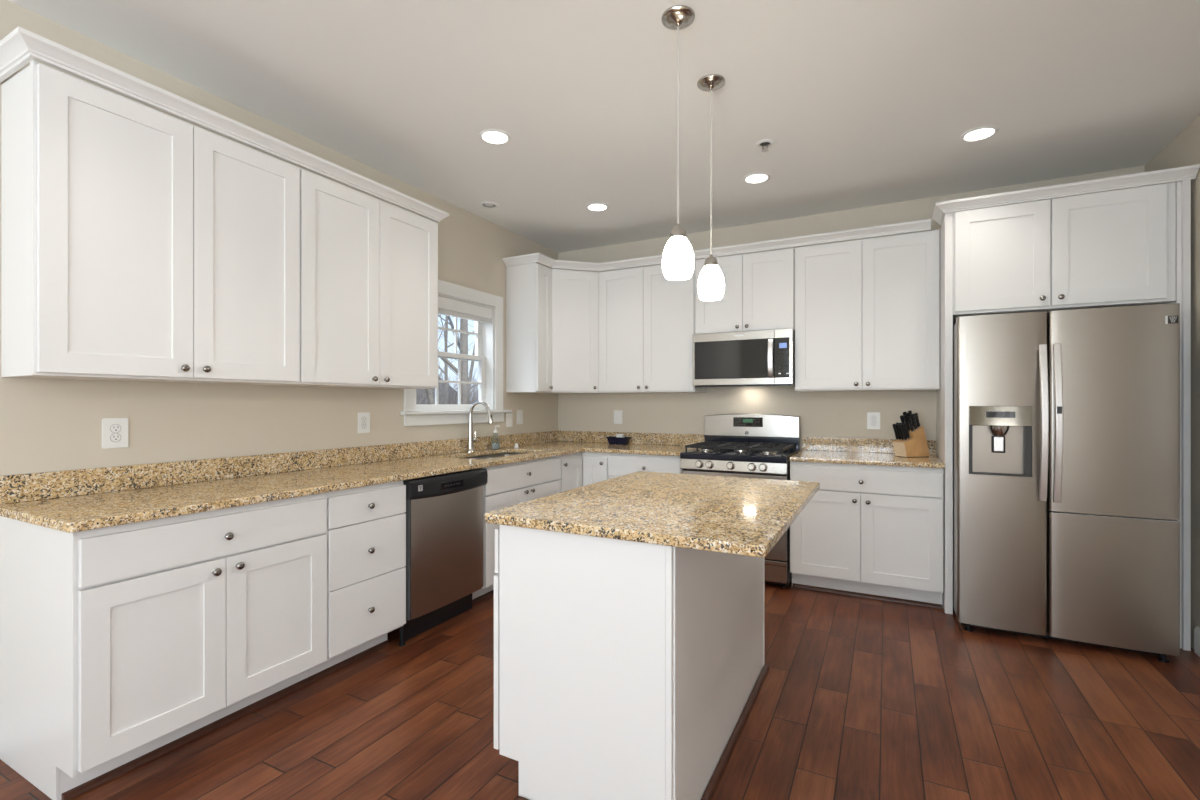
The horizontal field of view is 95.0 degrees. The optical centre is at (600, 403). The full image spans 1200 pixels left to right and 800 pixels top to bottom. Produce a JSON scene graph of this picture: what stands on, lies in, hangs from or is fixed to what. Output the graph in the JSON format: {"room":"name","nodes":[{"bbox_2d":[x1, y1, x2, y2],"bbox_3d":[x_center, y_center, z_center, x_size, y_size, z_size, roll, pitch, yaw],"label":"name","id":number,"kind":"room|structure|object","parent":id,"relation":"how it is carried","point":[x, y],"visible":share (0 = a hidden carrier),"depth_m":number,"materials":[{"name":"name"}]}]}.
{"room":"kitchen","nodes":[
{"label":"kitchen","id":0,"kind":"room"},
{"bbox_2d":[0,0,557,475],"bbox_3d":[-2.387,-0.099,1.747,0.160,2.748,8.560,0,0,28],"label":"wall","id":1,"kind":"structure","parent":0,"point":[47,425],"depth_m":2.65,"materials":[{"name":"beige paint"}]},
{"bbox_2d":[102,418,127,448],"bbox_3d":[-2.013,0.121,2.282,0.008,0.125,0.088,0,0,28],"label":"wall outlet","id":2,"kind":"object","parent":1,"relation":"attached to","point":[114,430],"visible":1,"depth_m":2.28,"materials":[{"name":"white plastic"}]},
{"bbox_2d":[110,433,120,441],"bbox_3d":[-2.012,0.140,2.281,0.001,0.037,0.037,0,0,28],"label":"receptacle","id":3,"kind":"object","parent":2,"relation":"attached to","point":[114,437],"depth_m":2.28,"materials":[{"name":"white plastic"}]},
{"bbox_2d":[110,424,120,432],"bbox_3d":[-2.012,0.102,2.281,0.001,0.037,0.037,0,0,28],"label":"receptacle","id":4,"kind":"object","parent":2,"relation":"attached to","point":[114,428],"depth_m":2.28,"materials":[{"name":"white plastic"}]},
{"bbox_2d":[1,60,299,384],"bbox_3d":[-1.800,-0.626,2.318,0.347,1.058,0.937,0,0,28],"label":"upper cabinet","id":5,"kind":"object","parent":1,"relation":"attached to","point":[140,242],"visible":1,"depth_m":2.09,"materials":[{"name":"white wood"}]},
{"bbox_2d":[0,26,448,222],"bbox_3d":[-1.579,-1.184,2.721,0.365,0.058,1.963,0,0,28],"label":"crown molding","id":6,"kind":"structure","parent":5,"relation":"attached to","point":[21,46],"depth_m":2.17,"materials":[{"name":"white wood"}]},
{"bbox_2d":[278,167,437,388],"bbox_3d":[-1.370,-0.626,3.143,0.347,1.058,0.919,0,0,28],"label":"upper cabinet","id":7,"kind":"object","parent":1,"relation":"attached to","point":[369,264],"visible":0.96,"depth_m":3.00,"materials":[{"name":"white wood"}]},
{"bbox_2d":[358,412,369,432],"bbox_3d":[-1.448,0.115,3.367,0.008,0.125,0.088,0,0,28],"label":"wall outlet","id":8,"kind":"object","parent":1,"relation":"attached to","point":[363,418],"visible":1,"depth_m":3.37,"materials":[{"name":"white plastic"}]},
{"bbox_2d":[400,280,511,425],"bbox_3d":[-1.103,-0.368,4.165,0.205,1.033,1.165,0,0,28],"label":"window","id":9,"kind":"structure","parent":1,"relation":"in","point":[488,337],"depth_m":4.33,"materials":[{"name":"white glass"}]},
{"bbox_2d":[438,296,491,323],"bbox_3d":[-1.092,-0.716,4.125,0.051,0.121,0.824,0,0,28],"label":"window blind","id":10,"kind":"object","parent":9,"relation":"attached to","point":[446,306],"visible":0.61,"depth_m":4.18,"materials":[{"name":"white fabric"}]},
{"bbox_2d":[506,413,512,426],"bbox_3d":[-0.773,0.137,4.664,0.008,0.120,0.088,0,0,28],"label":"light switch","id":11,"kind":"object","parent":1,"relation":"attached to","point":[509,416],"visible":1,"depth_m":4.66,"materials":[{"name":"white plastic"}]},
{"bbox_2d":[517,410,522,423],"bbox_3d":[-0.703,0.114,4.798,0.008,0.125,0.088,0,0,28],"label":"light switch","id":12,"kind":"object","parent":1,"relation":"attached to","point":[519,412],"visible":1,"depth_m":4.79,"materials":[{"name":"white plastic"}]},
{"bbox_2d":[506,262,552,392],"bbox_3d":[-0.589,-0.626,4.641,0.347,1.058,0.218,0,0,28],"label":"upper cabinet","id":13,"kind":"object","parent":1,"relation":"attached to","point":[528,286],"visible":1,"depth_m":4.56,"materials":[{"name":"white wood"}]},
{"bbox_2d":[502,219,930,271],"bbox_3d":[0.745,-1.184,4.303,3.151,0.058,0.514,0,0,17],"label":"crown molding","id":14,"kind":"structure","parent":13,"relation":"on","point":[920,225],"depth_m":4.17,"materials":[{"name":"white wood"}]},
{"bbox_2d":[0,579,1199,799],"bbox_3d":[-0.465,1.335,0.656,4.858,0.120,9.000,0,0,28],"label":"floor","id":15,"kind":"structure","parent":0,"point":[859,698],"depth_m":2.19,"materials":[{"name":"brown wood"}]},
{"bbox_2d":[0,493,326,799],"bbox_3d":[-1.682,0.834,2.213,0.652,0.881,0.864,0,0,28],"label":"base cabinet","id":16,"kind":"object","parent":15,"relation":"on","point":[119,643],"visible":0.96,"depth_m":1.91,"materials":[{"name":"white wood"}]},
{"bbox_2d":[61,640,388,799],"bbox_3d":[-1.424,1.264,2.336,0.022,0.022,1.295,0,0,28],"label":"trim","id":17,"kind":"structure","parent":15,"relation":"on","point":[70,794],"depth_m":2.13,"materials":[{"name":"white wood"}]},
{"bbox_2d":[308,480,405,676],"bbox_3d":[-1.378,0.834,2.797,0.652,0.881,0.449,0,0,28],"label":"base cabinet","id":18,"kind":"object","parent":15,"relation":"on","point":[366,532],"visible":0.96,"depth_m":2.64,"materials":[{"name":"white wood"}]},
{"bbox_2d":[399,468,487,646],"bbox_3d":[-1.120,0.837,3.271,0.660,0.875,0.620,0,0,28],"label":"dishwasher","id":19,"kind":"object","parent":15,"relation":"on","point":[444,512],"visible":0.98,"depth_m":3.07,"materials":[{"name":"silver metal"}]},
{"bbox_2d":[472,590,493,604],"bbox_3d":[-0.621,1.264,3.880,0.022,0.022,0.885,0,0,28],"label":"trim","id":20,"kind":"structure","parent":15,"relation":"on","point":[488,594],"depth_m":3.59,"materials":[{"name":"wood"}]},
{"bbox_2d":[472,453,560,599],"bbox_3d":[-0.774,0.834,3.957,0.652,0.881,0.901,0,0,28],"label":"base cabinet","id":21,"kind":"object","parent":15,"relation":"on","point":[510,484],"visible":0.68,"depth_m":3.65,"materials":[{"name":"white wood"}]},
{"bbox_2d":[559,452,609,491],"bbox_3d":[-0.250,0.834,4.735,0.862,0.881,0.958,0,0,28],"label":"base cabinet","id":22,"kind":"object","parent":15,"relation":"on","point":[580,469],"visible":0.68,"depth_m":4.44,"materials":[{"name":"white wood"}]},
{"bbox_2d":[0,431,704,532],"bbox_3d":[-0.641,0.326,3.320,1.478,0.132,3.832,0,0,28],"label":"countertop","id":23,"kind":"structure","parent":22,"relation":"on","point":[69,501],"depth_m":2.53,"materials":[{"name":"beige stone"}]},
{"bbox_2d":[467,401,492,451],"bbox_3d":[-0.888,0.169,4.101,0.239,0.385,0.088,0,0,28],"label":"faucet","id":24,"kind":"object","parent":23,"relation":"on","point":[471,439],"visible":1,"depth_m":4.11,"materials":[{"name":"silver metal"}]},
{"bbox_2d":[464,453,522,458],"bbox_3d":[-0.768,0.485,4.001,0.390,0.184,0.775,0,0,28],"label":"sink","id":25,"kind":"object","parent":23,"relation":"in","point":[500,454],"visible":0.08,"depth_m":4.28,"materials":[{"name":"silver metal"}]},
{"bbox_2d":[491,426,499,448],"bbox_3d":[-0.838,0.266,4.396,0.069,0.188,0.069,0,0,-17],"label":"soap dispenser","id":26,"kind":"object","parent":23,"relation":"on","point":[494,445],"visible":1,"depth_m":4.38,"materials":[{"name":"clear glass"}]},
{"bbox_2d":[606,436,631,444],"bbox_3d":[0.164,0.329,4.946,0.216,0.064,0.116,0,0,28],"label":"dish","id":27,"kind":"object","parent":23,"relation":"on","point":[611,439],"visible":0.98,"depth_m":4.91,"materials":[{"name":"blue ceramic"}]},
{"bbox_2d":[494,525,764,799],"bbox_3d":[0.206,0.833,2.239,0.660,0.882,1.272,0,0,28],"label":"kitchen island","id":28,"kind":"object","parent":15,"relation":"on","point":[624,670],"visible":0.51,"depth_m":1.69,"materials":[{"name":"white wood"}]},
{"bbox_2d":[516,664,768,799],"bbox_3d":[0.270,1.264,2.189,0.544,0.022,1.297,0,0,28],"label":"trim","id":29,"kind":"structure","parent":28,"relation":"attached to","point":[715,779],"depth_m":2.05,"materials":[{"name":"wood"}]},
{"bbox_2d":[484,471,819,556],"bbox_3d":[0.311,0.376,2.171,0.910,0.030,1.291,0,0,28],"label":"island countertop","id":30,"kind":"structure","parent":28,"relation":"on","point":[723,514],"depth_m":1.86,"materials":[{"name":"beige stone"}]},
{"bbox_2d":[609,453,682,478],"bbox_3d":[0.475,0.834,4.530,0.609,0.881,0.652,0,0,28],"label":"base cabinet","id":31,"kind":"object","parent":15,"relation":"on","point":[619,464],"visible":0.24,"depth_m":4.28,"materials":[{"name":"white wood"}]},
{"bbox_2d":[680,414,800,587],"bbox_3d":[1.067,0.677,4.163,0.759,1.195,0.704,0,0,28],"label":"gas range","id":32,"kind":"object","parent":15,"relation":"on","point":[761,446],"visible":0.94,"depth_m":4.02,"materials":[{"name":"silver metal"}]},
{"bbox_2d":[680,448,799,462],"bbox_3d":[1.075,0.380,4.179,0.755,0.046,0.667,0,0,28],"label":"cooktop","id":33,"kind":"object","parent":32,"relation":"in","point":[702,455],"depth_m":3.94,"materials":[{"name":"black metal"}]},
{"bbox_2d":[743,419,752,422],"bbox_3d":[1.186,0.135,4.420,0.080,0.030,0.002,0,0,28],"label":"clock","id":34,"kind":"object","parent":32,"relation":"on","point":[744,420],"depth_m":4.42,"materials":[{"name":"green glass"}]},
{"bbox_2d":[790,461,943,607],"bbox_3d":[1.833,0.834,3.823,0.899,0.881,0.652,0,0,28],"label":"base cabinet","id":35,"kind":"object","parent":15,"relation":"on","point":[867,529],"visible":0.95,"depth_m":3.54,"materials":[{"name":"white wood"}]},
{"bbox_2d":[790,437,944,467],"bbox_3d":[1.837,0.326,3.825,0.898,0.132,0.645,0,0,28],"label":"countertop","id":36,"kind":"structure","parent":35,"relation":"on","point":[860,451],"depth_m":3.92,"materials":[{"name":"beige stone"}]},
{"bbox_2d":[893,427,929,456],"bbox_3d":[2.128,0.258,3.765,0.211,0.206,0.102,0,0,-13],"label":"knife block","id":37,"kind":"object","parent":36,"relation":"on","point":[917,446],"visible":0.8,"depth_m":3.72,"materials":[{"name":"brown wood"}]},
{"bbox_2d":[892,424,898,439],"bbox_3d":[2.029,0.193,3.780,0.048,0.115,0.013,0,0,-13],"label":"steak knife","id":38,"kind":"object","parent":37,"relation":"in","point":[893,425],"visible":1,"depth_m":3.77,"materials":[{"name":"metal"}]},
{"bbox_2d":[895,424,900,439],"bbox_3d":[2.034,0.193,3.756,0.048,0.115,0.013,0,0,-13],"label":"steak knife","id":39,"kind":"object","parent":37,"relation":"in","point":[896,425],"visible":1,"depth_m":3.75,"materials":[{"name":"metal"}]},
{"bbox_2d":[898,424,903,440],"bbox_3d":[2.040,0.193,3.732,0.048,0.115,0.013,0,0,-13],"label":"steak knife","id":40,"kind":"object","parent":37,"relation":"in","point":[899,426],"visible":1,"depth_m":3.73,"materials":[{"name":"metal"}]},
{"bbox_2d":[900,424,906,440],"bbox_3d":[2.045,0.193,3.708,0.048,0.115,0.013,0,0,-13],"label":"steak knife","id":41,"kind":"object","parent":37,"relation":"in","point":[901,425],"visible":1,"depth_m":3.70,"materials":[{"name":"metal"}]},
{"bbox_2d":[903,415,909,430],"bbox_3d":[2.093,0.132,3.757,0.052,0.116,0.017,0,0,-13],"label":"kitchen knife","id":42,"kind":"object","parent":37,"relation":"in","point":[905,417],"visible":0.77,"depth_m":3.75,"materials":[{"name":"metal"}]},
{"bbox_2d":[904,423,909,439],"bbox_3d":[2.071,0.184,3.714,0.048,0.115,0.013,0,0,-13],"label":"steak knife","id":43,"kind":"object","parent":37,"relation":"in","point":[905,424],"visible":1,"depth_m":3.71,"materials":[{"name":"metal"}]},
{"bbox_2d":[908,416,913,431],"bbox_3d":[2.102,0.136,3.724,0.048,0.108,0.016,0,0,-13],"label":"kitchen knife","id":44,"kind":"object","parent":37,"relation":"in","point":[909,417],"visible":1,"depth_m":3.72,"materials":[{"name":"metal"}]},
{"bbox_2d":[911,414,916,429],"bbox_3d":[2.129,0.121,3.731,0.051,0.110,0.017,0,0,-13],"label":"kitchen knife","id":45,"kind":"object","parent":37,"relation":"on","point":[912,415],"visible":1,"depth_m":3.72,"materials":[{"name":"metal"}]},
{"bbox_2d":[914,413,919,427],"bbox_3d":[2.155,0.111,3.742,0.047,0.102,0.016,0,0,-13],"label":"kitchen knife","id":46,"kind":"object","parent":37,"relation":"on","point":[916,414],"visible":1,"depth_m":3.74,"materials":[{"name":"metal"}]},
{"bbox_2d":[792,583,941,608],"bbox_3d":[1.734,1.264,3.630,0.888,0.022,0.022,0,0,28],"label":"trim","id":47,"kind":"structure","parent":15,"relation":"on","point":[891,599],"depth_m":3.61,"materials":[{"name":"wood"}]},
{"bbox_2d":[937,212,952,613],"bbox_3d":[2.259,0.056,3.614,0.041,2.437,0.628,0,0,28],"label":"panel","id":48,"kind":"object","parent":15,"relation":"on","point":[945,393],"visible":0.67,"depth_m":3.34,"materials":[{"name":"white wood"}]},
{"bbox_2d":[953,303,1179,662],"bbox_3d":[2.595,0.392,3.230,0.916,1.764,0.948,0,0,28],"label":"refrigerator","id":49,"kind":"object","parent":15,"relation":"on","point":[1066,423],"visible":0.99,"depth_m":2.85,"materials":[{"name":"silver metal"}]},
{"bbox_2d":[1168,179,1190,650],"bbox_3d":[3.170,0.056,3.130,0.047,2.437,0.646,0,0,28],"label":"panel","id":50,"kind":"object","parent":15,"relation":"on","point":[1183,188],"visible":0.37,"depth_m":2.84,"materials":[{"name":"white wood"}]},
{"bbox_2d":[8,0,1199,252],"bbox_3d":[-0.465,-1.533,0.656,4.578,0.120,8.720,0,0,28],"label":"ceiling","id":51,"kind":"structure","parent":0,"point":[861,103],"depth_m":2.57,"materials":[{"name":"paint"}]},
{"bbox_2d":[479,201,498,208],"bbox_3d":[-0.825,-1.471,4.070,0.148,0.019,0.148,0,0,28],"label":"recessed light","id":52,"kind":"object","parent":51,"relation":"in","point":[485,204],"visible":1,"depth_m":4.05,"materials":[{"name":"silver metal"}]},
{"bbox_2d":[479,129,510,144],"bbox_3d":[-0.581,-1.469,3.032,0.172,0.006,0.172,0,0,28],"label":"recessed light","id":53,"kind":"object","parent":51,"relation":"in","point":[490,136],"visible":1,"depth_m":3.02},
{"bbox_2d":[586,203,608,211],"bbox_3d":[-0.023,-1.469,4.110,0.172,0.006,0.172,0,0,28],"label":"recessed light","id":54,"kind":"object","parent":51,"relation":"in","point":[597,207],"visible":1,"depth_m":4.11,"materials":[{"name":"white glass"}]},
{"bbox_2d":[661,5,694,279],"bbox_3d":[0.296,-0.976,2.092,0.127,0.992,0.127,0,0,28],"label":"pendant light","id":55,"kind":"object","parent":51,"relation":"hanging from","point":[678,256],"visible":1,"depth_m":2.06,"materials":[{"name":"white glass"}]},
{"bbox_2d":[697,74,724,300],"bbox_3d":[0.507,-0.976,2.517,0.127,0.992,0.127,0,0,28],"label":"pendant light","id":56,"kind":"object","parent":51,"relation":"hanging from","point":[711,285],"visible":1,"depth_m":2.49,"materials":[{"name":"white glass"}]},
{"bbox_2d":[743,173,769,183],"bbox_3d":[1.018,-1.469,3.584,0.172,0.006,0.172,0,0,28],"label":"recessed light","id":57,"kind":"object","parent":51,"relation":"in","point":[754,178],"visible":1,"depth_m":3.58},
{"bbox_2d":[756,139,773,151],"bbox_3d":[0.929,-1.450,3.102,0.100,0.044,0.100,0,0,28],"label":"sprinkler","id":58,"kind":"object","parent":51,"relation":"attached to","point":[763,142],"visible":1,"depth_m":3.09,"materials":[{"name":"silver metal"}]},
{"bbox_2d":[960,126,998,141],"bbox_3d":[2.065,-1.469,2.997,0.172,0.006,0.172,0,0,28],"label":"recessed light","id":59,"kind":"object","parent":51,"relation":"in","point":[981,133],"visible":1,"depth_m":2.99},
{"bbox_2d":[558,166,1144,454],"bbox_3d":[1.512,-0.099,4.452,4.258,2.748,0.160,0,0,28],"label":"wall","id":60,"kind":"structure","parent":0,"point":[827,414],"depth_m":4.41,"materials":[{"name":"beige paint"}]},
{"bbox_2d":[543,268,605,393],"bbox_3d":[-0.281,-0.626,4.945,0.613,1.058,0.613,0,0,28],"label":"upper cabinet","id":61,"kind":"object","parent":60,"relation":"attached to","point":[575,293],"visible":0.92,"depth_m":4.73,"materials":[{"name":"white wood"}]},
{"bbox_2d":[614,410,621,423],"bbox_3d":[0.162,0.121,5.060,0.088,0.125,0.008,0,0,28],"label":"light switch","id":62,"kind":"object","parent":60,"relation":"attached to","point":[617,413],"visible":1,"depth_m":5.06,"materials":[{"name":"white plastic"}]},
{"bbox_2d":[599,260,705,392],"bbox_3d":[0.433,-0.626,4.723,0.866,1.058,0.347,0,0,28],"label":"upper cabinet","id":63,"kind":"object","parent":60,"relation":"attached to","point":[647,318],"visible":0.97,"depth_m":4.60,"materials":[{"name":"white wood"}]},
{"bbox_2d":[695,248,794,333],"bbox_3d":[1.155,-0.851,4.347,0.759,0.607,0.347,0,0,28],"label":"upper cabinet","id":64,"kind":"object","parent":60,"relation":"attached to","point":[759,294],"visible":0.91,"depth_m":4.18,"materials":[{"name":"white wood"}]},
{"bbox_2d":[693,329,794,386],"bbox_3d":[1.139,-0.339,4.307,0.750,0.413,0.434,0,0,28],"label":"microwave","id":65,"kind":"object","parent":64,"relation":"attached to","point":[761,357],"visible":0.98,"depth_m":4.13,"materials":[{"name":"silver metal"}]},
{"bbox_2d":[795,230,939,391],"bbox_3d":[1.899,-0.626,3.960,0.913,1.058,0.347,0,0,28],"label":"upper cabinet","id":66,"kind":"object","parent":60,"relation":"attached to","point":[867,311],"visible":1,"depth_m":3.81,"materials":[{"name":"white wood"}]},
{"bbox_2d":[802,437,935,454],"bbox_3d":[1.982,0.310,4.103,0.898,0.102,0.019,0,0,28],"label":"backsplash","id":67,"kind":"structure","parent":60,"relation":"attached to","point":[808,443],"depth_m":4.13,"materials":[{"name":"beige stone"}]},
{"bbox_2d":[867,412,879,428],"bbox_3d":[2.031,0.125,4.086,0.088,0.125,0.008,0,0,28],"label":"wall outlet","id":68,"kind":"object","parent":60,"relation":"attached to","point":[873,418],"visible":1,"depth_m":4.08,"materials":[{"name":"white plastic"}]},
{"bbox_2d":[953,182,1175,325],"bbox_3d":[2.705,-0.852,3.357,0.984,0.625,0.672,0,0,28],"label":"upper cabinet","id":69,"kind":"object","parent":60,"relation":"attached to","point":[1115,248],"visible":0.98,"depth_m":3.06,"materials":[{"name":"white wood"}]},
{"bbox_2d":[932,164,1199,224],"bbox_3d":[2.598,-1.186,3.180,1.146,0.058,0.293,0,0,28],"label":"crown molding","id":70,"kind":"structure","parent":69,"relation":"on","point":[1177,174],"depth_m":3.04,"materials":[{"name":"white wood"}]},
{"bbox_2d":[1145,115,1199,648],"bbox_3d":[1.532,-0.099,-0.294,0.160,2.748,8.560,0,0,28],"label":"wall","id":71,"kind":"structure","parent":0,"point":[1183,150],"depth_m":2.86,"materials":[{"name":"beige paint"}]},
{"bbox_2d":[1194,626,1199,656],"bbox_3d":[3.036,1.208,2.785,0.013,0.135,0.080,0,0,28],"label":"baseboard","id":72,"kind":"structure","parent":71,"relation":"attached to","point":[1197,629],"depth_m":2.80,"materials":[{"name":"white wood"}]},
{"label":"outside","id":73,"kind":"structure","parent":0,"visible":0},
{"bbox_3d":[-15.432,1.292,35.847,54.000,1.264,68.200,0,0,28],"label":"ground","id":74,"kind":"structure","parent":73,"visible":0},
{"bbox_2d":[425,389,434,403],"bbox_3d":[-5.832,-3.881,13.803,6.152,11.904,8.683,0,0,-1],"label":"bare tree","id":75,"kind":"object","parent":74,"relation":"on","point":[429,394],"visible":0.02,"depth_m":13.34,"materials":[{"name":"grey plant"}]},
{"bbox_2d":[416,378,455,401],"bbox_3d":[-13.304,-0.825,40.151,6.100,4.300,8.600,0,0,-17],"label":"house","id":76,"kind":"structure","parent":74,"relation":"on","point":[440,378],"depth_m":36.53,"materials":[{"name":"grey"}]},
{"bbox_2d":[416,344,477,403],"bbox_3d":[-5.062,-0.152,21.047,12.051,3.957,20.631,0,0,28],"label":"brush","id":77,"kind":"object","parent":74,"relation":"on","point":[442,395],"visible":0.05,"depth_m":17.45,"materials":[{"name":"grey plant"}]},
{"bbox_2d":[438,314,468,403],"bbox_3d":[-5.226,-5.410,17.273,6.621,14.722,9.227,0,0,-31],"label":"bare tree","id":78,"kind":"object","parent":74,"relation":"on","point":[462,344],"visible":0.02,"depth_m":16.06,"materials":[{"name":"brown plant"}]},
{"bbox_2d":[438,314,474,401],"bbox_3d":[-8.822,-6.023,31.197,9.024,15.184,9.212,0,0,14],"label":"bare tree","id":79,"kind":"object","parent":74,"relation":"on","point":[446,324],"visible":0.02,"depth_m":30.91,"materials":[{"name":"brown plant"}]},
{"bbox_2d":[438,322,477,387],"bbox_3d":[-5.397,-5.611,26.469,11.347,14.769,8.670,0,0,3],"label":"bare tree","id":80,"kind":"object","parent":74,"relation":"on","point":[472,362],"visible":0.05,"depth_m":27.09,"materials":[{"name":"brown plant"}]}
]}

